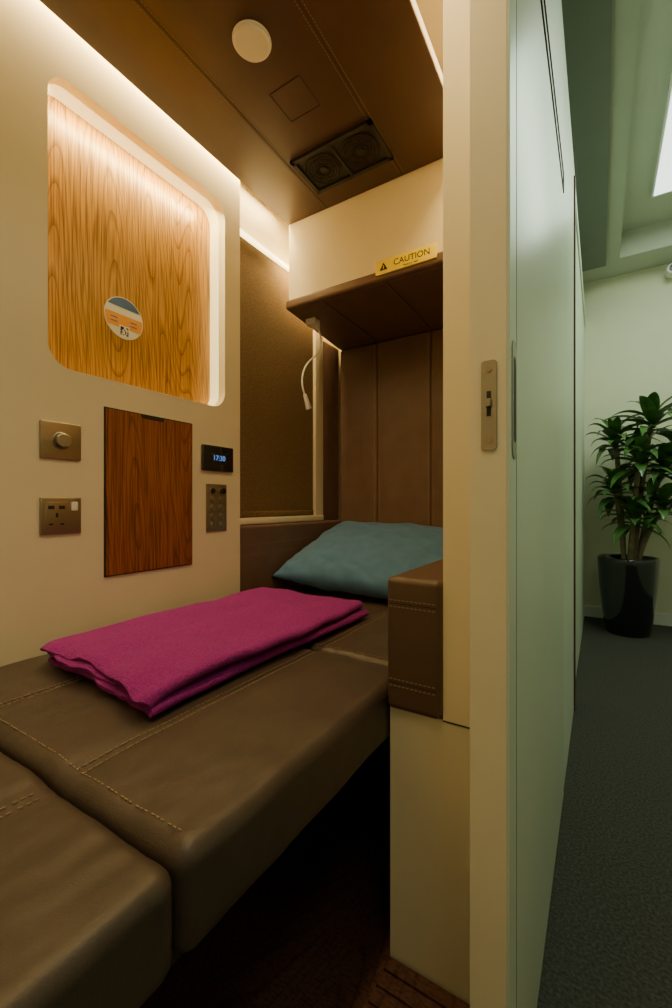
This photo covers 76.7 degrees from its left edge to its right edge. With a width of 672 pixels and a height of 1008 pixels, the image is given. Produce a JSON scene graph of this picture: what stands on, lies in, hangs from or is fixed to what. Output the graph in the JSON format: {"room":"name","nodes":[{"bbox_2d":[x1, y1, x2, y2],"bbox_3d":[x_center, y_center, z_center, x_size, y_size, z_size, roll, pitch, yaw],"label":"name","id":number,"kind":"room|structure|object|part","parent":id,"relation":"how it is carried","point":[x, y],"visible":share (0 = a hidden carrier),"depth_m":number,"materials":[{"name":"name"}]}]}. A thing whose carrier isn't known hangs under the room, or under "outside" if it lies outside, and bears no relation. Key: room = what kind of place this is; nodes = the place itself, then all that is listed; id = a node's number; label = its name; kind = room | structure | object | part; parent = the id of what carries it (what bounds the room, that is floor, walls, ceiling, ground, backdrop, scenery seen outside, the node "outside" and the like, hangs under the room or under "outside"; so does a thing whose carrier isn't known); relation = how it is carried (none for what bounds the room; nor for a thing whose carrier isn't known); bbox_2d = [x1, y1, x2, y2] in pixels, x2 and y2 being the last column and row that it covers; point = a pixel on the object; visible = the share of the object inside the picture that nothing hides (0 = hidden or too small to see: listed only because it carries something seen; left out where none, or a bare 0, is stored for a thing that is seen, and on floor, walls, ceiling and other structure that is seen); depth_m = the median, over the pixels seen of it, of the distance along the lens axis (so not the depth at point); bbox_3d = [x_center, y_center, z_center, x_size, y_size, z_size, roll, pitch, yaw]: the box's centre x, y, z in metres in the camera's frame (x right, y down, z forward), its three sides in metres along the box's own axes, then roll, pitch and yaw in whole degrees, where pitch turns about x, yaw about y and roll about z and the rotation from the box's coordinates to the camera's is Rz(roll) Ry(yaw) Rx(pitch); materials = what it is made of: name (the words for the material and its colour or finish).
{"room":"sleeping pod","nodes":[
{"label":"sleeping pod","id":0,"kind":"room"},
{"bbox_2d":[0,0,239,666],"bbox_3d":[-0.760,-0.225,0.852,0.030,2.150,1.546,0,0,32],"label":"wall","id":1,"kind":"structure","parent":0,"point":[53,587],"depth_m":1.00,"materials":[{"name":"beige paint"}]},
{"bbox_2d":[39,420,80,460],"bbox_3d":[-0.640,-0.148,0.995,0.022,0.086,0.089,0,0,32],"label":"dimmer switch","id":2,"kind":"object","parent":1,"relation":"attached to","point":[57,440],"visible":1,"depth_m":0.99,"materials":[{"name":"brown metal"}]},
{"bbox_3d":[-0.638,-0.148,0.993,0.016,0.032,0.032,0,0,32],"label":"knob","id":3,"kind":"part","parent":2,"relation":"part of","materials":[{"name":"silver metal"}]},
{"bbox_2d":[39,497,80,534],"bbox_3d":[-0.645,0.028,0.998,0.011,0.086,0.089,0,0,32],"label":"power socket","id":4,"kind":"object","parent":1,"relation":"attached to","point":[56,515],"visible":1,"depth_m":0.99,"materials":[{"name":"brown metal"}]},
{"bbox_2d":[48,84,218,405],"bbox_3d":[-0.573,-0.667,1.242,0.065,0.730,0.584,0,0,32],"label":"wall niche","id":5,"kind":"object","parent":1,"relation":"attached to","point":[121,223],"visible":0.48,"depth_m":1.21,"materials":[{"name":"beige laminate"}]},
{"bbox_2d":[104,297,142,339],"bbox_3d":[-0.603,-0.528,1.210,0.004,0.116,0.116,0,0,32],"label":"round sticker","id":6,"kind":"object","parent":5,"relation":"attached to","point":[122,317],"visible":1,"depth_m":1.21,"materials":[{"name":"multicoloured paper"}]},
{"bbox_2d":[104,406,191,576],"bbox_3d":[-0.521,-0.031,1.206,0.002,0.438,0.276,0,0,32],"label":"shadow gap","id":7,"kind":"object","parent":1,"relation":"attached to","point":[144,416],"visible":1,"depth_m":1.09,"materials":[{"name":"black"}]},
{"bbox_2d":[106,408,191,575],"bbox_3d":[-0.518,-0.031,1.204,0.007,0.430,0.268,0,0,32],"label":"fold-down table","id":8,"kind":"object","parent":1,"relation":"in","point":[149,462],"depth_m":1.18,"materials":[{"name":"brown wood"}]},
{"bbox_2d":[206,484,226,531],"bbox_3d":[-0.390,0.013,1.402,0.019,0.155,0.086,0,0,32],"label":"control keypad","id":9,"kind":"object","parent":1,"relation":"attached to","point":[216,494],"visible":1,"depth_m":1.40,"materials":[{"name":"brown metal"}]},
{"bbox_3d":[-0.377,-0.043,1.416,0.012,0.020,0.020,0,0,32],"label":"knob","id":10,"kind":"part","parent":9,"relation":"part of","materials":[{"name":"black plastic"}]},
{"bbox_2d":[201,444,232,472],"bbox_3d":[-0.390,-0.149,1.406,0.013,0.084,0.132,0,0,32],"label":"display panel","id":11,"kind":"object","parent":1,"relation":"attached to","point":[213,458],"visible":1,"depth_m":1.39,"materials":[{"name":"black"}]},
{"bbox_2d":[39,0,442,224],"bbox_3d":[-0.347,-1.117,0.763,0.691,0.036,1.729,0,0,32],"label":"ceiling","id":12,"kind":"structure","parent":0,"point":[331,67],"depth_m":1.09,"materials":[{"name":"brown laminate"}]},
{"bbox_2d":[232,19,271,62],"bbox_3d":[-0.200,-1.095,1.009,0.092,0.011,0.092,0,0,32],"label":"ceiling light","id":13,"kind":"object","parent":12,"relation":"attached to","point":[251,40],"visible":1,"depth_m":1.00,"materials":[{"name":"white plastic"}]},
{"bbox_2d":[290,118,393,193],"bbox_3d":[0.018,-1.095,1.355,0.290,0.009,0.160,0,0,32],"label":"ceiling vent grille","id":14,"kind":"object","parent":12,"relation":"in","point":[360,149],"visible":1,"depth_m":1.34,"materials":[{"name":"black plastic"}]},
{"bbox_2d":[218,181,339,587],"bbox_3d":[-0.220,-0.225,1.844,0.080,2.150,0.780,0,0,32],"label":"wall","id":15,"kind":"structure","parent":0,"point":[258,220],"depth_m":1.68,"materials":[{"name":"beige laminate"}]},
{"bbox_2d":[240,229,288,271],"bbox_3d":[-0.205,-0.985,1.774,0.020,0.014,0.602,0,0,32],"label":"light strip","id":16,"kind":"object","parent":15,"relation":"attached to","point":[243,234],"visible":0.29,"depth_m":1.64,"materials":[{"name":"white plastic"}]},
{"bbox_2d":[240,236,312,517],"bbox_3d":[-0.239,-0.463,1.730,0.008,1.026,0.492,0,0,32],"label":"blind fabric","id":17,"kind":"object","parent":15,"relation":"attached to","point":[276,426],"visible":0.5,"depth_m":1.70,"materials":[{"name":"brown fabric"}]},
{"bbox_2d":[240,510,312,516],"bbox_3d":[-0.233,0.037,1.726,0.006,0.019,0.490,0,0,32],"label":"bar","id":18,"kind":"object","parent":17,"relation":"attached to","point":[299,512],"depth_m":1.70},
{"bbox_2d":[240,515,323,524],"bbox_3d":[-0.214,0.064,1.754,0.025,0.023,0.557,0,0,32],"label":"sill","id":19,"kind":"structure","parent":15,"relation":"attached to","point":[260,520],"depth_m":1.71,"materials":[{"name":"beige laminate"}]},
{"bbox_2d":[240,341,340,591],"bbox_3d":[-0.171,-0.208,1.812,0.036,1.116,0.700,0,0,32],"label":"padding","id":20,"kind":"object","parent":15,"relation":"attached to","point":[264,548],"visible":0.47,"depth_m":1.80,"materials":[{"name":"brown leather"}]},
{"bbox_3d":[-0.031,-0.345,2.054,0.019,0.842,0.142,0,0,32],"label":"corner panel","id":21,"kind":"part","parent":20,"relation":"part of","materials":[{"name":"brown leather"}]},
{"bbox_2d":[313,330,322,514],"bbox_3d":[-0.085,-0.455,1.964,0.022,1.060,0.063,0,0,32],"label":"window frame","id":22,"kind":"structure","parent":15,"relation":"in","point":[318,360],"depth_m":1.94,"materials":[{"name":"beige laminate"}]},
{"bbox_2d":[286,158,442,350],"bbox_3d":[0.263,-0.955,1.690,0.867,0.390,0.526,0,0,32],"label":"upper cabinet","id":23,"kind":"object","parent":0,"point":[334,251],"visible":0.64,"depth_m":1.55,"materials":[{"name":"beige laminate"}]},
{"bbox_2d":[301,317,321,409],"bbox_3d":[-0.104,-0.571,1.741,0.045,0.382,0.143,0,0,32],"label":"reading lamp","id":24,"kind":"object","parent":23,"relation":"hanging from","point":[312,322],"visible":1,"depth_m":1.73,"materials":[{"name":"white plastic"}]},
{"bbox_2d":[286,251,442,350],"bbox_3d":[0.263,-0.781,1.690,0.867,0.038,0.526,0,0,32],"label":"shelf","id":25,"kind":"object","parent":23,"relation":"attached to","point":[364,309],"depth_m":1.64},
{"bbox_2d":[376,242,436,276],"bbox_3d":[0.228,-0.803,1.399,0.214,0.048,0.007,0,0,32],"label":"caution sign","id":26,"kind":"object","parent":23,"relation":"attached to","point":[428,252],"visible":1,"depth_m":1.39,"materials":[{"name":"yellow plastic"}]},
{"bbox_2d":[340,329,442,527],"bbox_3d":[0.350,-0.179,1.923,0.754,1.158,0.040,0,0,32],"label":"padded headboard panel","id":27,"kind":"object","parent":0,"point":[391,391],"visible":0.59,"depth_m":1.95,"materials":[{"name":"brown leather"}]},
{"bbox_3d":[0.116,-0.179,2.069,0.203,1.158,0.038,0,0,32],"label":"panel","id":28,"kind":"part","parent":27,"relation":"part of","materials":[{"name":"brown leather"}]},
{"bbox_3d":[0.314,-0.179,1.946,0.260,1.158,0.038,0,0,32],"label":"panel","id":29,"kind":"part","parent":27,"relation":"part of","materials":[{"name":"brown leather"}]},
{"bbox_3d":[0.548,-0.179,1.801,0.289,1.158,0.038,0,0,32],"label":"panel","id":30,"kind":"part","parent":27,"relation":"part of","materials":[{"name":"brown leather"}]},
{"bbox_2d":[140,616,671,1007],"bbox_3d":[0.501,0.875,0.778,2.470,0.050,5.850,0,0,32],"label":"floor","id":31,"kind":"structure","parent":0,"point":[608,940],"depth_m":0.94,"materials":[{"name":"grey carpet"}]},
{"bbox_2d":[0,585,389,1007],"bbox_3d":[-0.242,0.592,0.949,0.742,0.516,2.237,0,0,32],"label":"bed","id":32,"kind":"object","parent":31,"relation":"on","point":[127,835],"visible":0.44,"depth_m":0.51,"materials":[{"name":"brown leather"}]},
{"bbox_2d":[0,752,171,1007],"bbox_3d":[-0.647,0.394,0.299,0.742,0.112,0.706,0,0,32],"label":"cushion","id":33,"kind":"object","parent":32,"relation":"on","point":[86,886],"depth_m":0.38,"materials":[{"name":"brown leather"}]},
{"bbox_3d":[-0.254,0.461,0.964,0.708,0.019,2.210,0,0,32],"label":"support frame","id":34,"kind":"part","parent":32,"relation":"part of","materials":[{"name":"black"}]},
{"bbox_2d":[40,587,368,717],"bbox_3d":[-0.273,0.304,1.061,0.432,0.058,0.727,0,0,32],"label":"folded blanket","id":35,"kind":"object","parent":32,"relation":"on","point":[154,662],"visible":1,"depth_m":0.88,"materials":[{"name":"fabric"}]},
{"bbox_2d":[288,585,387,665],"bbox_3d":[0.093,0.392,1.489,0.742,0.116,0.966,0,0,32],"label":"cushion","id":36,"kind":"object","parent":32,"relation":"on","point":[365,639],"depth_m":1.10,"materials":[{"name":"brown leather"}]},
{"bbox_2d":[272,521,442,598],"bbox_3d":[0.164,0.199,1.643,0.696,0.247,0.454,0,0,34],"label":"pillow","id":37,"kind":"object","parent":32,"relation":"on","point":[357,558],"visible":0.8,"depth_m":1.54,"materials":[{"name":"teal fabric"}]},
{"bbox_2d":[365,956,469,1007],"bbox_3d":[0.094,0.845,0.605,0.188,0.010,0.327,0,0,32],"label":"threshold","id":38,"kind":"object","parent":31,"relation":"on","point":[398,985],"visible":1,"depth_m":0.73,"materials":[{"name":"brown wood"}]},
{"bbox_2d":[584,392,671,637],"bbox_3d":[2.003,0.074,2.723,0.718,1.552,0.566,0,0,32],"label":"dracaena","id":39,"kind":"object","parent":31,"relation":"on","point":[629,582],"visible":1,"depth_m":2.71,"materials":[{"name":"green plant"}]},
{"bbox_2d":[597,554,659,637],"bbox_3d":[1.926,0.599,2.806,0.344,0.502,0.344,0,0,32],"label":"pot","id":40,"kind":"object","parent":31,"relation":"on","point":[628,583],"depth_m":2.69,"materials":[{"name":"black ceramic"}]},
{"bbox_2d":[390,706,442,987],"bbox_3d":[0.437,0.614,1.241,0.101,0.472,1.109,0,0,32],"label":"wall panel","id":41,"kind":"structure","parent":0,"point":[416,740],"depth_m":0.77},
{"bbox_2d":[416,0,442,73],"bbox_3d":[-0.216,-1.325,0.923,1.060,0.050,2.340,0,0,32],"label":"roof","id":42,"kind":"structure","parent":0,"point":[431,11],"depth_m":1.15,"materials":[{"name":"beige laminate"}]},
{"bbox_2d":[443,0,469,1004],"bbox_3d":[0.515,-0.250,1.192,0.083,2.200,1.109,0,0,32],"label":"door frame","id":43,"kind":"structure","parent":0,"point":[456,13],"depth_m":0.73,"materials":[{"name":"beige laminate"}]},
{"bbox_2d":[388,559,442,718],"bbox_3d":[0.223,0.255,0.900,0.104,0.242,0.336,0,0,32],"label":"padded armrest","id":44,"kind":"object","parent":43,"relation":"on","point":[415,596],"visible":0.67,"depth_m":0.76,"materials":[{"name":"brown leather"}]},
{"bbox_2d":[443,720,469,728],"bbox_3d":[0.222,0.379,0.721,0.083,0.002,0.001,0,0,32],"label":"seam","id":45,"kind":"object","parent":43,"relation":"attached to","point":[443,720],"visible":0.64,"depth_m":0.73,"materials":[{"name":"black"}]},
{"bbox_2d":[470,0,506,1007],"bbox_3d":[0.183,-0.252,0.512,0.043,2.196,0.001,0,0,32],"label":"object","id":46,"kind":"object","parent":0,"point":[488,18],"depth_m":0.51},
{"bbox_2d":[481,360,496,449],"bbox_3d":[0.183,-0.118,0.510,0.018,0.107,0.002,0,0,32],"label":"lock plate","id":47,"kind":"object","parent":46,"relation":"attached to","point":[488,379],"visible":1,"depth_m":0.51,"materials":[{"name":"metal"}]},
{"bbox_2d":[485,398,490,406],"bbox_3d":[0.181,-0.120,0.506,0.006,0.009,0.006,0,0,32],"label":"hook","id":48,"kind":"object","parent":47,"relation":"attached to","point":[487,401],"depth_m":0.50,"materials":[{"name":"metal"}]},
{"bbox_2d":[487,391,490,415],"bbox_3d":[0.183,-0.120,0.508,0.005,0.030,0.001,0,0,32],"label":"lock slot","id":49,"kind":"object","parent":47,"relation":"in","point":[488,392],"depth_m":0.51,"materials":[{"name":"black metal"}]},
{"bbox_2d":[560,0,585,326],"bbox_3d":[-0.104,-1.381,1.095,1.148,0.062,5.750,0,0,32],"label":"wall","id":50,"kind":"structure","parent":0,"point":[577,224],"depth_m":2.05,"materials":[{"name":"white paint"}]},
{"bbox_2d":[564,62,584,782],"bbox_3d":[1.235,-0.250,2.265,0.108,2.200,2.348,0,0,32],"label":"wall","id":51,"kind":"structure","parent":0,"point":[568,163],"depth_m":1.62,"materials":[{"name":"paint"}]},
{"bbox_2d":[507,0,563,1007],"bbox_3d":[0.414,-0.252,0.880,0.048,2.196,0.868,0,0,32],"label":"leaf","id":52,"kind":"object","parent":51,"relation":"attached to","point":[540,195],"depth_m":0.68,"materials":[{"name":"paint"}]},
{"bbox_3d":[0.218,-0.128,0.521,0.002,0.145,0.029,0,0,32],"label":"flush pull handle","id":53,"kind":"part","parent":52,"relation":"part of","materials":[{"name":"silver metal"}]},
{"bbox_2d":[514,357,515,442],"bbox_3d":[0.219,-0.128,0.520,0.001,0.105,0.017,0,0,32],"label":"pull recess","id":54,"kind":"object","parent":52,"relation":"attached to","point":[514,357],"visible":1,"depth_m":0.52,"materials":[{"name":"black metal"}]},
{"bbox_3d":[0.228,-0.252,0.538,0.001,2.196,0.002,0,0,32],"label":"leaf groove","id":55,"kind":"part","parent":52,"relation":"part of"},
{"bbox_2d":[540,0,563,192],"bbox_3d":[0.480,-0.922,0.941,0.002,0.055,0.666,0,0,32],"label":"slot outline","id":56,"kind":"object","parent":52,"relation":"attached to","point":[543,17],"visible":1,"depth_m":0.93,"materials":[{"name":"black"}]},
{"bbox_2d":[574,175,575,710],"bbox_3d":[0.963,-0.250,1.774,0.064,2.200,0.030,0,0,32],"label":"trim","id":57,"kind":"structure","parent":51,"relation":"attached to","point":[574,175],"depth_m":1.75,"materials":[{"name":"black metal"}]},
{"bbox_2d":[561,0,612,271],"bbox_3d":[-0.119,-1.665,0.951,1.275,0.030,5.490,0,0,32],"label":"ceiling soffit","id":58,"kind":"structure","parent":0,"point":[587,24],"depth_m":1.78,"materials":[{"name":"paint"}]},
{"bbox_2d":[582,0,671,283],"bbox_3d":[0.467,-1.785,0.799,2.550,0.210,5.850,0,0,32],"label":"ceiling","id":59,"kind":"structure","parent":0,"point":[639,225],"depth_m":2.07,"materials":[{"name":"paint"}]},
{"bbox_2d":[651,73,671,197],"bbox_3d":[1.709,-1.837,1.794,0.490,0.025,1.450,0,0,32],"label":"housing","id":60,"kind":"object","parent":59,"relation":"attached to","point":[670,85],"visible":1,"depth_m":2.12,"materials":[{"name":"white plastic"}]},
{"bbox_2d":[654,93,671,195],"bbox_3d":[1.706,-1.824,1.795,0.465,0.004,1.410,0,0,32],"label":"diffuser","id":61,"kind":"object","parent":60,"relation":"attached to","point":[664,176],"visible":1,"depth_m":2.27,"materials":[{"name":"white plastic"}]},
{"bbox_2d":[583,263,671,613],"bbox_3d":[2.409,-0.525,2.977,1.550,2.750,0.100,0,0,32],"label":"wall","id":62,"kind":"structure","parent":0,"point":[628,329],"depth_m":3.11,"materials":[{"name":"paint"}]},
{"bbox_2d":[584,605,671,625],"bbox_3d":[2.442,0.810,2.889,1.300,0.080,0.015,0,0,32],"label":"baseboard","id":63,"kind":"structure","parent":62,"relation":"attached to","point":[591,611],"depth_m":3.00,"materials":[{"name":"white plastic"}]},
{"bbox_2d":[665,263,671,277],"bbox_3d":[2.305,-1.605,2.915,0.070,0.080,0.116,0,0,32],"label":"security camera","id":64,"kind":"object","parent":62,"relation":"attached to","point":[668,273],"visible":1,"depth_m":2.89,"materials":[{"name":"white plastic"}]}
]}

